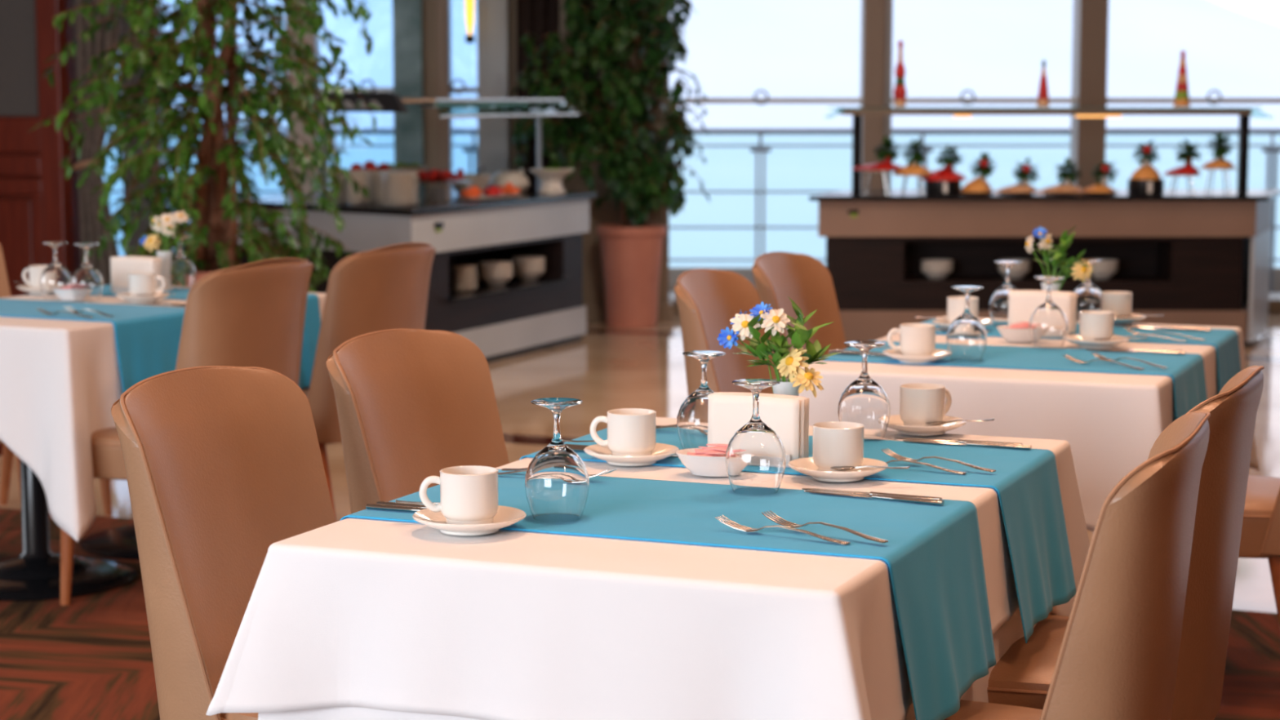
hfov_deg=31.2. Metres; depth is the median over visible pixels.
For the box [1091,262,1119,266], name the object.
bowl
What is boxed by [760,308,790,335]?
daisy
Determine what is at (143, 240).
daisy
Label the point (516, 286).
niche shelf
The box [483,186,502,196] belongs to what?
salad
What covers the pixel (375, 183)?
plate
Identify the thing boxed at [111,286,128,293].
napkin holder
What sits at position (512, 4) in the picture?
column
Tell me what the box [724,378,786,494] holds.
wine glass
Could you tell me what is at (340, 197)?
plate
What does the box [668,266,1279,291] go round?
kerb
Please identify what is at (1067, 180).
cup
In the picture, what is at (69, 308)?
fork
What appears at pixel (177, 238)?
leafy sprig
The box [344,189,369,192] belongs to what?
plate
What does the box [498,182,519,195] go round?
salad
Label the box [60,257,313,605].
dining chair
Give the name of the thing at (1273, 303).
railing
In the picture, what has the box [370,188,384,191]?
plate
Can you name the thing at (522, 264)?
bowl
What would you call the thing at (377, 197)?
plate
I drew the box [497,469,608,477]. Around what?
fork
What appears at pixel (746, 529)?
fork
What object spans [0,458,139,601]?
dining table
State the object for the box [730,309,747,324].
daisy
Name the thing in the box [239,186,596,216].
countertop
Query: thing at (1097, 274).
bowl
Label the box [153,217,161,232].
daisy
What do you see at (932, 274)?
bowl
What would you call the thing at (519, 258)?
bowl
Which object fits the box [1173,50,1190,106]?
decorative bottle
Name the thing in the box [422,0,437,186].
column
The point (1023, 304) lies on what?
paper napkin
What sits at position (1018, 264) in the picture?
bowl
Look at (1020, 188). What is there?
dessert
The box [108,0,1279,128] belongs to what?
sky
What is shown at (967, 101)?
railing
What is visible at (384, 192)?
plate
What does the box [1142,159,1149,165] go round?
cup
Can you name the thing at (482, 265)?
bowl
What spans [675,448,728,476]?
dish
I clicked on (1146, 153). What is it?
garnish
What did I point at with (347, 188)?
plate
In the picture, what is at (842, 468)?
teaspoon
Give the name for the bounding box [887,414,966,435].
saucer
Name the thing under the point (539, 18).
column
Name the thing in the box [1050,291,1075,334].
paper napkin
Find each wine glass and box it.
[40,241,71,299]
[71,242,102,301]
[169,234,195,289]
[524,397,589,522]
[676,350,725,448]
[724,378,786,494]
[837,340,890,440]
[946,285,986,362]
[989,260,1022,326]
[1028,275,1067,348]
[1073,258,1102,324]
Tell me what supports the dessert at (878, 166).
on the wire stand at (868, 171)
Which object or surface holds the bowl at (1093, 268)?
on the bowl at (1097, 274)
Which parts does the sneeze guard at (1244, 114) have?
post, post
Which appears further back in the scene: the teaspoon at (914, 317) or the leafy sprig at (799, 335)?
the teaspoon at (914, 317)
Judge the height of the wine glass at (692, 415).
0.166 m
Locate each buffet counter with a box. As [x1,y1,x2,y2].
[237,186,596,362]
[808,189,1279,346]
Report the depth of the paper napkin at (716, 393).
3.72 m
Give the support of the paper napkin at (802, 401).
in the napkin holder at (788, 456)
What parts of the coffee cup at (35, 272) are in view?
handle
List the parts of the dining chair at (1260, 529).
seat, backrest, leg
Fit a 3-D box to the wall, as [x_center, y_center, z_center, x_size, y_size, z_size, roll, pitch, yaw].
[-3.959,-1.660,13.127,1.780,3.000,0.330,3,7,22]
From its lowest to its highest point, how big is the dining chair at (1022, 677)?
0.930 m
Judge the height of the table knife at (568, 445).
0.008 m
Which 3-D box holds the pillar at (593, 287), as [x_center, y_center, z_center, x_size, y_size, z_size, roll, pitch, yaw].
[-0.155,-1.756,13.961,0.710,3.000,0.560,0,7,0]
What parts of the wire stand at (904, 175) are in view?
leg, leg, plate, leg, leg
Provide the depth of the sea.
983.22 m
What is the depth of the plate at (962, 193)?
12.42 m
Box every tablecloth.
[0,292,326,542]
[205,417,1089,719]
[798,315,1259,532]
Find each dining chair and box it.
[0,244,112,515]
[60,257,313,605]
[111,365,335,719]
[302,242,435,521]
[325,328,509,514]
[674,268,776,395]
[751,251,847,378]
[944,410,1210,719]
[986,365,1264,719]
[1238,475,1279,624]
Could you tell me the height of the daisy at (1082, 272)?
0.062 m
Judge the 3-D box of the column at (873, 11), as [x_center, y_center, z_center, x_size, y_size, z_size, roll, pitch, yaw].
[1.435,-1.782,14.189,0.130,3.000,0.200,0,7,0]
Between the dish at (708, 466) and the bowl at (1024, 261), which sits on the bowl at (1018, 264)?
the bowl at (1024, 261)
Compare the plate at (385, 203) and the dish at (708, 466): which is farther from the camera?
the plate at (385, 203)
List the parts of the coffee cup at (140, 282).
handle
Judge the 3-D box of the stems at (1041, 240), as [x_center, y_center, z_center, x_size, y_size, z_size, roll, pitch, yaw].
[1.051,-0.221,5.789,0.136,0.181,0.027,3,7,26]
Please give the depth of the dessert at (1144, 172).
12.45 m
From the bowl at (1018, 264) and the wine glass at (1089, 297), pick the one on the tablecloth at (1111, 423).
the wine glass at (1089, 297)
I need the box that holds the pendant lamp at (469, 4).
[465,0,475,43]
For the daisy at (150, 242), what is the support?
attached to the stems at (157, 230)
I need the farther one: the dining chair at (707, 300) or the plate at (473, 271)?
the plate at (473, 271)
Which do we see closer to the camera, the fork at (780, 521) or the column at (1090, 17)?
the fork at (780, 521)
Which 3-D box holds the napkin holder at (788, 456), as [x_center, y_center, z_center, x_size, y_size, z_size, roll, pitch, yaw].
[0.189,0.155,3.705,0.140,0.022,0.052,3,7,24]
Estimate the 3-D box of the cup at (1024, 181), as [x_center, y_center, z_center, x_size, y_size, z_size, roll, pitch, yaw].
[2.098,-0.975,12.490,0.044,0.045,0.044,0,7,0]
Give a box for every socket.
[434,222,443,229]
[847,209,858,213]
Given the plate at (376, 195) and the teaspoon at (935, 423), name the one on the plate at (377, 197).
the plate at (376, 195)
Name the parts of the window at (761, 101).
sill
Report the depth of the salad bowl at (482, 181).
12.29 m
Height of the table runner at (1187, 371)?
0.255 m
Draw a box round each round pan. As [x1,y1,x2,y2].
[924,180,960,194]
[1127,178,1164,194]
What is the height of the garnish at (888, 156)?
0.160 m
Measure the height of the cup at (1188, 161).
0.045 m
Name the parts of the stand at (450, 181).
leg, leg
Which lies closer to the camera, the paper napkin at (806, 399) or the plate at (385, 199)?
the paper napkin at (806, 399)
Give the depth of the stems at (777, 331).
3.81 m
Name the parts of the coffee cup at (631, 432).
handle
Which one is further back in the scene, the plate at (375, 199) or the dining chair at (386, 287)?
the plate at (375, 199)
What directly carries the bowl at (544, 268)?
on the bowl at (522, 275)
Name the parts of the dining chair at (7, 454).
backrest, leg, leg, leg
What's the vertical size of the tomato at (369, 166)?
0.056 m
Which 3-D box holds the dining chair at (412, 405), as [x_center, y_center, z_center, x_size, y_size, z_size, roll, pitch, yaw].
[-0.200,0.423,4.042,0.594,0.930,0.499,3,7,23]
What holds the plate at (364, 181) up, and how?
on the plate at (348, 184)
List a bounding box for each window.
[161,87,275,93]
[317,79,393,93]
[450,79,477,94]
[669,89,862,314]
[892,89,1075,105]
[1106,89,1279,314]
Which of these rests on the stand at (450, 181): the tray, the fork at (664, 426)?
the tray
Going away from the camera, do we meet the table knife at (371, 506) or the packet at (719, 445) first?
the table knife at (371, 506)
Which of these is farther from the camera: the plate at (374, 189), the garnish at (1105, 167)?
the garnish at (1105, 167)
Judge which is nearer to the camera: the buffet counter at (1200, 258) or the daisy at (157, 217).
the daisy at (157, 217)
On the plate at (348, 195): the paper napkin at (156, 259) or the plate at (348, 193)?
the plate at (348, 193)
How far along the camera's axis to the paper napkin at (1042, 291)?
5.65 m
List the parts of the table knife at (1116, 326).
blade, handle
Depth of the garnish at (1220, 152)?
12.44 m
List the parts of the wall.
fabric panel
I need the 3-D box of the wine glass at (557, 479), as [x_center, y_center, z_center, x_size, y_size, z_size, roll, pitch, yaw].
[-0.116,0.139,3.211,0.091,0.166,0.091,3,7,22]
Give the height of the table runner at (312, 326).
0.275 m
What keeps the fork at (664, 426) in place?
on the table runner at (1026, 482)
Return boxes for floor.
[0,314,1279,719]
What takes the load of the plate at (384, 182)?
on the plate at (384, 184)
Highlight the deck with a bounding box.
[668,291,1279,297]
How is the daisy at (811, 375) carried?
attached to the stems at (777, 331)
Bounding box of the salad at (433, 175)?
[416,168,463,181]
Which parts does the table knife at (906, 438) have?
blade, handle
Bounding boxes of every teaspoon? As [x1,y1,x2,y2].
[134,293,175,296]
[395,499,439,504]
[561,439,594,442]
[830,465,910,471]
[914,316,946,319]
[925,418,994,425]
[1093,337,1146,341]
[1116,314,1164,318]
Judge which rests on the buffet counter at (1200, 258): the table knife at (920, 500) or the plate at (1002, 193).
the plate at (1002, 193)
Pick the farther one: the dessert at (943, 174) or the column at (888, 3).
the column at (888, 3)
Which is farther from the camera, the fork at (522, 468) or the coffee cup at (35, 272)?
the coffee cup at (35, 272)
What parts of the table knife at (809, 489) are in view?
blade, handle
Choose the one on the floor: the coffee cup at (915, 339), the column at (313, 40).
the column at (313, 40)
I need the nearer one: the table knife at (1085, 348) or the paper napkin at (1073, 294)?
the table knife at (1085, 348)
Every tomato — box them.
[350,163,363,169]
[363,160,375,168]
[364,163,377,169]
[377,162,389,169]
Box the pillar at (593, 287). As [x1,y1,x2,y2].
[559,0,673,321]
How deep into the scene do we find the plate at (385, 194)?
11.02 m
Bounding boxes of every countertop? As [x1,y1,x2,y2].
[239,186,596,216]
[808,189,1279,200]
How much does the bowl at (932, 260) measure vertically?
0.052 m
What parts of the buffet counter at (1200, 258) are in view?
panel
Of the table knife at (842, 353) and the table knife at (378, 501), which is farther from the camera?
the table knife at (842, 353)
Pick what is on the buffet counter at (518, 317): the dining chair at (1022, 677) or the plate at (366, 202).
the plate at (366, 202)
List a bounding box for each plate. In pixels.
[326,178,347,182]
[326,181,347,184]
[327,188,346,191]
[329,197,347,200]
[330,195,346,198]
[333,200,347,203]
[343,175,369,178]
[343,177,369,181]
[343,180,369,182]
[343,182,369,185]
[343,196,369,199]
[343,199,369,202]
[344,186,369,190]
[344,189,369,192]
[344,191,369,195]
[344,194,369,197]
[344,200,369,204]
[345,184,369,187]
[348,170,368,173]
[350,173,369,176]
[369,179,382,182]
[370,172,385,175]
[370,174,383,177]
[370,177,382,180]
[370,182,383,184]
[370,183,384,186]
[370,186,384,189]
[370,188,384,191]
[370,191,384,194]
[370,193,385,196]
[370,195,385,199]
[370,198,385,200]
[370,200,385,204]
[380,171,418,175]
[380,173,417,177]
[380,176,417,180]
[380,178,417,182]
[380,195,418,199]
[380,198,418,201]
[380,200,418,204]
[380,202,418,206]
[381,181,417,184]
[381,183,417,186]
[381,186,418,189]
[381,188,417,191]
[381,191,418,194]
[381,193,418,196]
[452,265,476,269]
[452,267,476,271]
[452,270,477,273]
[452,271,477,275]
[452,274,477,278]
[452,279,477,282]
[452,280,477,284]
[452,283,477,287]
[452,285,477,289]
[452,288,477,292]
[453,276,477,280]
[960,191,995,194]
[996,191,1035,194]
[1044,191,1079,194]
[1081,191,1119,194]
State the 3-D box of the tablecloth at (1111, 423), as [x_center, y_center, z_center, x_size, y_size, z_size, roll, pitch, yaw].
[0.946,0.156,5.510,0.894,0.382,1.421,3,7,22]
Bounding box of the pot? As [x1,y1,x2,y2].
[194,264,242,283]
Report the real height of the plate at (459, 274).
0.014 m
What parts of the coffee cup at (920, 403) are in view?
handle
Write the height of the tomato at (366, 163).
0.056 m
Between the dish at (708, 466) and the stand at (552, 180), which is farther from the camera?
the stand at (552, 180)
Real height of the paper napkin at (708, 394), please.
0.105 m
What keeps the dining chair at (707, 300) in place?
on the floor
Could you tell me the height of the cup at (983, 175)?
0.045 m
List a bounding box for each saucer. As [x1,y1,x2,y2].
[16,284,42,294]
[115,292,169,302]
[412,505,526,535]
[583,442,679,466]
[787,457,888,482]
[882,348,951,363]
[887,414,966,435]
[932,319,992,328]
[1065,334,1129,348]
[1113,313,1146,325]
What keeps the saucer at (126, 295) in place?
on the tablecloth at (60, 381)
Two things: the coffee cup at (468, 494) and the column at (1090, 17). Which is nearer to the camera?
the coffee cup at (468, 494)
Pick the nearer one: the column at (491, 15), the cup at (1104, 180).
the cup at (1104, 180)
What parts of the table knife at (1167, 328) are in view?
blade, handle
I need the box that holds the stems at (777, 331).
[758,331,794,394]
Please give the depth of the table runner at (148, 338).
6.21 m
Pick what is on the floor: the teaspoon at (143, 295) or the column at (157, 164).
the column at (157, 164)
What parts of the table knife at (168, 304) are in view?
blade, handle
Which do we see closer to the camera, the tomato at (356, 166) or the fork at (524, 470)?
the fork at (524, 470)
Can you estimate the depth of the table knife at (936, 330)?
5.78 m
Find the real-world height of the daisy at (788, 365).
0.058 m
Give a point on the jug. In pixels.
(500, 179)
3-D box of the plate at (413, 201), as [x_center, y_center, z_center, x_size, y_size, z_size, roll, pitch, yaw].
[-1.159,-0.761,11.083,0.184,0.014,0.184,5,8,39]
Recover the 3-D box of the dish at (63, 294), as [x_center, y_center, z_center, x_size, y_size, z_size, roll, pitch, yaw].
[-1.655,-0.193,6.697,0.125,0.034,0.090,2,7,14]
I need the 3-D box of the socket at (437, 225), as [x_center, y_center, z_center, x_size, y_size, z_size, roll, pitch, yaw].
[-0.968,-0.647,11.050,0.010,0.030,0.080,3,7,22]
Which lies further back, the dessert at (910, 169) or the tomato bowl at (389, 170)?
the dessert at (910, 169)
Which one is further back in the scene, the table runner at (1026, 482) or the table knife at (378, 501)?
the table runner at (1026, 482)
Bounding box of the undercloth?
[257,457,1058,719]
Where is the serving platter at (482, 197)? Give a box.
[460,193,522,200]
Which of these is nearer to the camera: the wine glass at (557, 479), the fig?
the wine glass at (557, 479)
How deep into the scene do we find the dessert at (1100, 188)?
12.46 m
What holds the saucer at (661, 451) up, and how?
on the table runner at (1026, 482)
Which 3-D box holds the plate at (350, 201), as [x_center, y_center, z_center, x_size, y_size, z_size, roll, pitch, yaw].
[-1.388,-0.781,11.262,0.128,0.014,0.128,5,8,36]
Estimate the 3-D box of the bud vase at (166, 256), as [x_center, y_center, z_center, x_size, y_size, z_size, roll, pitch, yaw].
[-1.454,-0.274,7.026,0.050,0.120,0.050,3,7,26]
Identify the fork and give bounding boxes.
[35,307,93,318]
[63,305,114,316]
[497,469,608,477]
[502,467,617,476]
[656,424,676,426]
[656,426,676,428]
[715,515,850,545]
[761,510,888,542]
[880,448,995,472]
[886,459,966,474]
[1062,354,1144,369]
[1090,351,1168,368]
[1113,333,1186,342]
[1124,328,1206,340]
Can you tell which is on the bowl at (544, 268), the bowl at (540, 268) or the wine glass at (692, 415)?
the bowl at (540, 268)
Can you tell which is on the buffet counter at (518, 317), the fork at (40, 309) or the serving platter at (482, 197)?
the serving platter at (482, 197)
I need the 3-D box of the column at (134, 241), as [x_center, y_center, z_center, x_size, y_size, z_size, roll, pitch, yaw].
[-3.105,-1.779,14.165,0.150,3.000,0.250,0,7,0]
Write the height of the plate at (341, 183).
0.014 m
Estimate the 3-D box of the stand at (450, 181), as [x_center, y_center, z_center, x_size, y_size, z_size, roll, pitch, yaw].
[-1.041,-0.888,11.967,0.240,0.091,0.300,3,7,22]
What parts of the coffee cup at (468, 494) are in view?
handle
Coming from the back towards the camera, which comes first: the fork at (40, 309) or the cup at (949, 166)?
the cup at (949, 166)
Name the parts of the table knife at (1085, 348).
blade, handle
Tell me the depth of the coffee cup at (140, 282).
6.61 m
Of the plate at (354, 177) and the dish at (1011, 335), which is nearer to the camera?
the dish at (1011, 335)
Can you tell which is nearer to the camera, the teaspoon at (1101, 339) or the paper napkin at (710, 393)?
the paper napkin at (710, 393)
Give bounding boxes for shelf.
[445,276,571,302]
[839,108,1252,115]
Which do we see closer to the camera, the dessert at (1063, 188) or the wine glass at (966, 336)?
the wine glass at (966, 336)
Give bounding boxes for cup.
[22,265,48,288]
[128,271,165,296]
[418,465,498,524]
[589,408,656,456]
[812,421,864,471]
[883,155,891,163]
[886,323,935,355]
[899,382,951,426]
[945,163,952,170]
[946,296,978,324]
[979,171,987,179]
[1022,179,1029,185]
[1064,177,1071,184]
[1079,310,1114,341]
[1100,176,1108,185]
[1101,290,1132,318]
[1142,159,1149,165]
[1184,157,1192,166]
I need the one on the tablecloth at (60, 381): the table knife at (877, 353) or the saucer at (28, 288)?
the saucer at (28, 288)
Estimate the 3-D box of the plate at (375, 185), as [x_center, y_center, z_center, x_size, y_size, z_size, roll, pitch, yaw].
[-1.271,-0.862,11.357,0.128,0.014,0.128,2,7,20]
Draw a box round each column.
[71,0,121,284]
[120,0,150,256]
[145,0,167,233]
[285,0,319,194]
[392,0,424,186]
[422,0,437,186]
[435,0,453,187]
[476,0,508,188]
[507,0,517,171]
[516,0,559,190]
[859,0,884,189]
[883,0,893,189]
[1070,0,1109,189]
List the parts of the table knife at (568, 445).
handle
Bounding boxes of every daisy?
[138,235,148,245]
[143,234,160,252]
[149,216,159,230]
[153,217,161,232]
[159,213,174,224]
[160,221,177,236]
[171,210,188,223]
[716,326,738,349]
[729,313,760,340]
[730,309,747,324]
[749,301,772,320]
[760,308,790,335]
[776,347,808,383]
[790,367,823,397]
[1025,235,1036,253]
[1032,226,1047,238]
[1037,232,1053,250]
[1071,259,1093,283]
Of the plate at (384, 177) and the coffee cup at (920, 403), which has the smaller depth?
the coffee cup at (920, 403)
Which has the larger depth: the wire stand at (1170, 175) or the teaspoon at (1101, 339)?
the wire stand at (1170, 175)
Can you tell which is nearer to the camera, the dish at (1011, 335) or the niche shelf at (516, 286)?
the dish at (1011, 335)
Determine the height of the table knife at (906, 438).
0.008 m
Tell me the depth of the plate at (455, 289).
11.60 m
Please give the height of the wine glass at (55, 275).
0.166 m
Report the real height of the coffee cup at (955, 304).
0.076 m
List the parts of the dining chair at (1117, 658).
seat, backrest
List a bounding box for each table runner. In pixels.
[0,298,185,392]
[101,284,320,389]
[340,469,996,719]
[519,427,1076,643]
[820,340,1207,419]
[893,318,1240,392]
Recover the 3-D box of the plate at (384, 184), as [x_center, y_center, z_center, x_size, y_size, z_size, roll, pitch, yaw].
[-1.159,-0.841,11.075,0.184,0.014,0.184,4,7,29]
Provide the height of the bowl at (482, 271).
0.052 m
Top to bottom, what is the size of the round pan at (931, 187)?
0.075 m
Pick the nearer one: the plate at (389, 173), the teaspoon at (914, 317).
the teaspoon at (914, 317)
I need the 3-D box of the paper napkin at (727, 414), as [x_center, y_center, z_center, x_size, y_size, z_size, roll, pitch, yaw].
[0.182,0.110,3.684,0.156,0.105,0.007,3,7,24]
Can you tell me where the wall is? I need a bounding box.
[0,0,81,296]
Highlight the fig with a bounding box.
[30,0,383,293]
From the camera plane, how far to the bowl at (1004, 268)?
12.45 m
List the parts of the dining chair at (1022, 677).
seat, backrest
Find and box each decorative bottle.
[893,40,906,106]
[1036,59,1048,106]
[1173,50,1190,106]
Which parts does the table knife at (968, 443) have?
blade, handle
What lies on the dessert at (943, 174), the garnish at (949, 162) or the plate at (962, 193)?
the garnish at (949, 162)
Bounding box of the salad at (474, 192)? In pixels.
[462,186,481,198]
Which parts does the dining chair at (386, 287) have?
seat, leg, backrest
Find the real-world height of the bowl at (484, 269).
0.052 m
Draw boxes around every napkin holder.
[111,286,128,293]
[785,453,790,467]
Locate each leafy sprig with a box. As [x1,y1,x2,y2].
[149,215,195,251]
[732,296,839,382]
[1031,224,1094,284]
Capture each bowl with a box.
[346,168,396,201]
[389,166,428,195]
[450,166,491,195]
[478,261,513,265]
[478,263,512,266]
[478,265,512,269]
[478,271,512,275]
[479,267,512,271]
[479,269,512,272]
[479,273,513,276]
[479,275,512,285]
[511,256,545,260]
[511,258,545,262]
[511,261,545,263]
[511,266,544,269]
[512,262,545,266]
[512,264,545,267]
[512,267,545,271]
[512,270,545,279]
[920,258,953,263]
[920,262,953,266]
[920,264,953,267]
[920,266,953,270]
[920,268,953,279]
[997,258,1031,263]
[997,264,1030,267]
[997,266,1031,270]
[997,268,1030,279]
[998,262,1030,266]
[1089,269,1118,279]
[1090,264,1118,267]
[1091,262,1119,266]
[1091,266,1118,270]
[1094,258,1119,263]
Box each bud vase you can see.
[155,250,172,290]
[772,378,800,395]
[1040,282,1060,290]
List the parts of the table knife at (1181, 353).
blade, handle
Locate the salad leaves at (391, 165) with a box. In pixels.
[383,160,426,167]
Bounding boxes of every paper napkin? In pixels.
[110,257,155,291]
[139,256,161,288]
[143,257,158,289]
[707,394,770,446]
[708,395,799,461]
[710,393,785,396]
[712,393,799,399]
[713,391,804,397]
[715,392,804,398]
[736,393,807,457]
[743,392,808,457]
[747,395,804,458]
[1008,290,1037,325]
[1008,291,1072,335]
[1019,289,1068,292]
[1041,290,1075,334]
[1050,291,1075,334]
[1052,290,1076,333]
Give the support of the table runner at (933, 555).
on the tablecloth at (375, 614)
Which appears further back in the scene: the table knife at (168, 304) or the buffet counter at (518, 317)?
the buffet counter at (518, 317)
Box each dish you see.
[53,288,75,300]
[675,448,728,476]
[996,325,1031,342]
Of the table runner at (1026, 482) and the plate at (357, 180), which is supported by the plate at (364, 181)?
the plate at (357, 180)
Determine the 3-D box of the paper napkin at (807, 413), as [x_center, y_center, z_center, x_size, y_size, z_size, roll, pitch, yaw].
[0.200,0.106,3.711,0.156,0.105,0.007,3,7,26]
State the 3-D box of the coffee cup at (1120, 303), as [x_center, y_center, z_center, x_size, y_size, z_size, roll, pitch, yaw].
[1.237,-0.140,5.987,0.080,0.076,0.097,-3,7,-27]
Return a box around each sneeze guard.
[240,92,578,199]
[839,108,1252,193]
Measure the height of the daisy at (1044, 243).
0.046 m
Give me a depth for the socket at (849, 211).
12.28 m
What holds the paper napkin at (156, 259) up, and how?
in the napkin holder at (116, 290)
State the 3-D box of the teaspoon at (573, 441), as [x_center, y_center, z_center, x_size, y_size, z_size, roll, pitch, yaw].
[-0.068,0.135,3.764,0.122,0.011,0.023,1,7,6]
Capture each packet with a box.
[686,452,725,456]
[694,448,725,454]
[698,446,726,451]
[700,452,725,454]
[702,445,727,450]
[706,443,728,446]
[1008,324,1028,328]
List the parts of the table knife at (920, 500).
blade, handle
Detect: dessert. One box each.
[849,161,902,169]
[893,164,931,174]
[918,167,967,180]
[960,176,991,192]
[995,182,1037,193]
[1037,183,1083,193]
[1083,182,1115,192]
[1130,163,1160,179]
[1164,164,1199,174]
[1201,158,1234,168]
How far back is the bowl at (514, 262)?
12.30 m
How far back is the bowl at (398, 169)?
11.96 m
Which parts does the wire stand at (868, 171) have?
leg, leg, plate, leg, leg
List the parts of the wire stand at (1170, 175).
leg, leg, plate, leg, leg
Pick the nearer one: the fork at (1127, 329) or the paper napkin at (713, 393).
the paper napkin at (713, 393)
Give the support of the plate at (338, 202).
on the buffet counter at (518, 317)
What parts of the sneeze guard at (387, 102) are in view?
sign plate, post, post, edge frame, post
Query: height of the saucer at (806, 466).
0.022 m
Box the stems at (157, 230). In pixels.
[156,230,167,251]
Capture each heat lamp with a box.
[953,115,971,117]
[1075,115,1121,117]
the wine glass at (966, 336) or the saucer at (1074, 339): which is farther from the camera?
the saucer at (1074, 339)
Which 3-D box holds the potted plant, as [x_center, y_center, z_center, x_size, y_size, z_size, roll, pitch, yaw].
[-0.165,-1.675,13.514,1.213,2.941,0.765,0,7,0]
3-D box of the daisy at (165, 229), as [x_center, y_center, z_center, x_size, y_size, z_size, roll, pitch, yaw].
[-1.429,-0.398,6.970,0.050,0.046,0.028,-2,7,-15]
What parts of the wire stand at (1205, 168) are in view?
leg, leg, plate, leg, leg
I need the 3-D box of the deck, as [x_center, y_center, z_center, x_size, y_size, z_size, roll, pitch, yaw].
[1.500,-0.341,15.190,21.000,0.150,1.240,0,7,0]
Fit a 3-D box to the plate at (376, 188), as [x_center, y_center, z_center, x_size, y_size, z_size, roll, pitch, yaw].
[-1.270,-0.850,11.358,0.128,0.014,0.128,3,7,27]
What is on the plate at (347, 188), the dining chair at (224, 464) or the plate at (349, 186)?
the plate at (349, 186)
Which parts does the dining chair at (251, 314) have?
leg, seat, backrest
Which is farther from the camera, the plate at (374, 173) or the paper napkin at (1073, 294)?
the plate at (374, 173)
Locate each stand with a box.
[417,179,473,199]
[528,168,574,193]
[857,169,895,194]
[893,173,931,194]
[1162,173,1201,194]
[1199,167,1238,194]
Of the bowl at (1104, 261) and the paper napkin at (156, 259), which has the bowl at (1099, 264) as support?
the bowl at (1104, 261)
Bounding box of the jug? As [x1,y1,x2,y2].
[488,168,529,193]
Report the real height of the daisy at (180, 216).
0.040 m
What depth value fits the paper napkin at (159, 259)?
6.88 m
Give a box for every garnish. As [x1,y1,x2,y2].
[872,135,902,163]
[899,137,929,166]
[934,143,964,170]
[969,151,998,179]
[1011,157,1039,185]
[1053,157,1083,184]
[1091,161,1120,185]
[1130,139,1159,166]
[1173,138,1202,166]
[1205,130,1235,159]
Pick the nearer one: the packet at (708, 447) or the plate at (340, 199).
the packet at (708, 447)
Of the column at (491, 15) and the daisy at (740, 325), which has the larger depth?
the column at (491, 15)
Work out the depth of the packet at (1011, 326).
5.55 m
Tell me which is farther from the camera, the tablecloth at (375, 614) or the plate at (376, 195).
the plate at (376, 195)
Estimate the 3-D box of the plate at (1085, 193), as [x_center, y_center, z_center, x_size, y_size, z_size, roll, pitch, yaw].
[2.500,-0.910,12.498,0.210,0.013,0.210,3,7,22]
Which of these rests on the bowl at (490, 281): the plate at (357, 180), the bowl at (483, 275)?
the bowl at (483, 275)
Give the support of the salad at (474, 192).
on the serving platter at (482, 197)
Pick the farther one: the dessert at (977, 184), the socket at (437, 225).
the dessert at (977, 184)
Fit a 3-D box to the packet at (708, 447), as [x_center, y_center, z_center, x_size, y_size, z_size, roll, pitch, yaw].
[0.123,0.141,3.599,0.060,0.010,0.019,2,7,17]
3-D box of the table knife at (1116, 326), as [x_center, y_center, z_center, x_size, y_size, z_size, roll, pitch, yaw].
[1.325,-0.084,5.857,0.223,0.008,0.017,3,7,23]
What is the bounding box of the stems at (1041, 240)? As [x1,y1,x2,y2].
[1032,240,1071,291]
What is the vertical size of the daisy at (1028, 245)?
0.047 m
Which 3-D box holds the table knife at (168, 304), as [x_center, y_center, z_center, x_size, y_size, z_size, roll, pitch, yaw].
[-1.347,-0.158,6.499,0.223,0.008,0.017,4,8,33]
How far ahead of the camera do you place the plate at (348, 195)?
11.22 m
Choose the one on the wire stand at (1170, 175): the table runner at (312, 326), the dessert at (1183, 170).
the dessert at (1183, 170)
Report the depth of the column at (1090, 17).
14.09 m
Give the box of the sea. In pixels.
[102,134,1279,266]
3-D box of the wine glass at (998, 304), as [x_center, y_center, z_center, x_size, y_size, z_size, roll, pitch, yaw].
[0.948,-0.172,5.926,0.091,0.166,0.091,3,7,22]
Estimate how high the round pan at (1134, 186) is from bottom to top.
0.080 m
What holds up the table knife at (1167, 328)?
on the table runner at (1225, 341)
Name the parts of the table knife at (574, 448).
handle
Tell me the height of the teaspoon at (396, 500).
0.011 m
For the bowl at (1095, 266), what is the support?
on the bowl at (1093, 268)
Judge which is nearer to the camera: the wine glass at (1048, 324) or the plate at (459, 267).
the wine glass at (1048, 324)
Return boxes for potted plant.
[509,0,710,327]
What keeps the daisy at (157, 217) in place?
in the leafy sprig at (177, 238)
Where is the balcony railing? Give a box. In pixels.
[103,128,1279,293]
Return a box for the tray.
[417,179,473,183]
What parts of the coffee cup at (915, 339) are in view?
handle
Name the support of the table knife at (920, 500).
on the table runner at (933, 555)
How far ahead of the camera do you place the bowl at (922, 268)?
12.45 m
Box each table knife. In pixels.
[136,302,186,306]
[144,302,186,304]
[365,502,425,511]
[376,500,426,508]
[565,444,676,454]
[568,446,678,457]
[801,488,942,500]
[804,490,944,506]
[829,351,886,355]
[834,349,883,354]
[895,437,1022,444]
[898,327,947,331]
[902,440,1031,449]
[935,327,989,332]
[1084,348,1182,351]
[1087,349,1185,355]
[1115,325,1204,328]
[1122,326,1210,331]
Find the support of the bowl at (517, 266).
on the bowl at (540, 268)
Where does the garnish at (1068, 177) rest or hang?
on the dessert at (1063, 188)
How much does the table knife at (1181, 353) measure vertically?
0.008 m

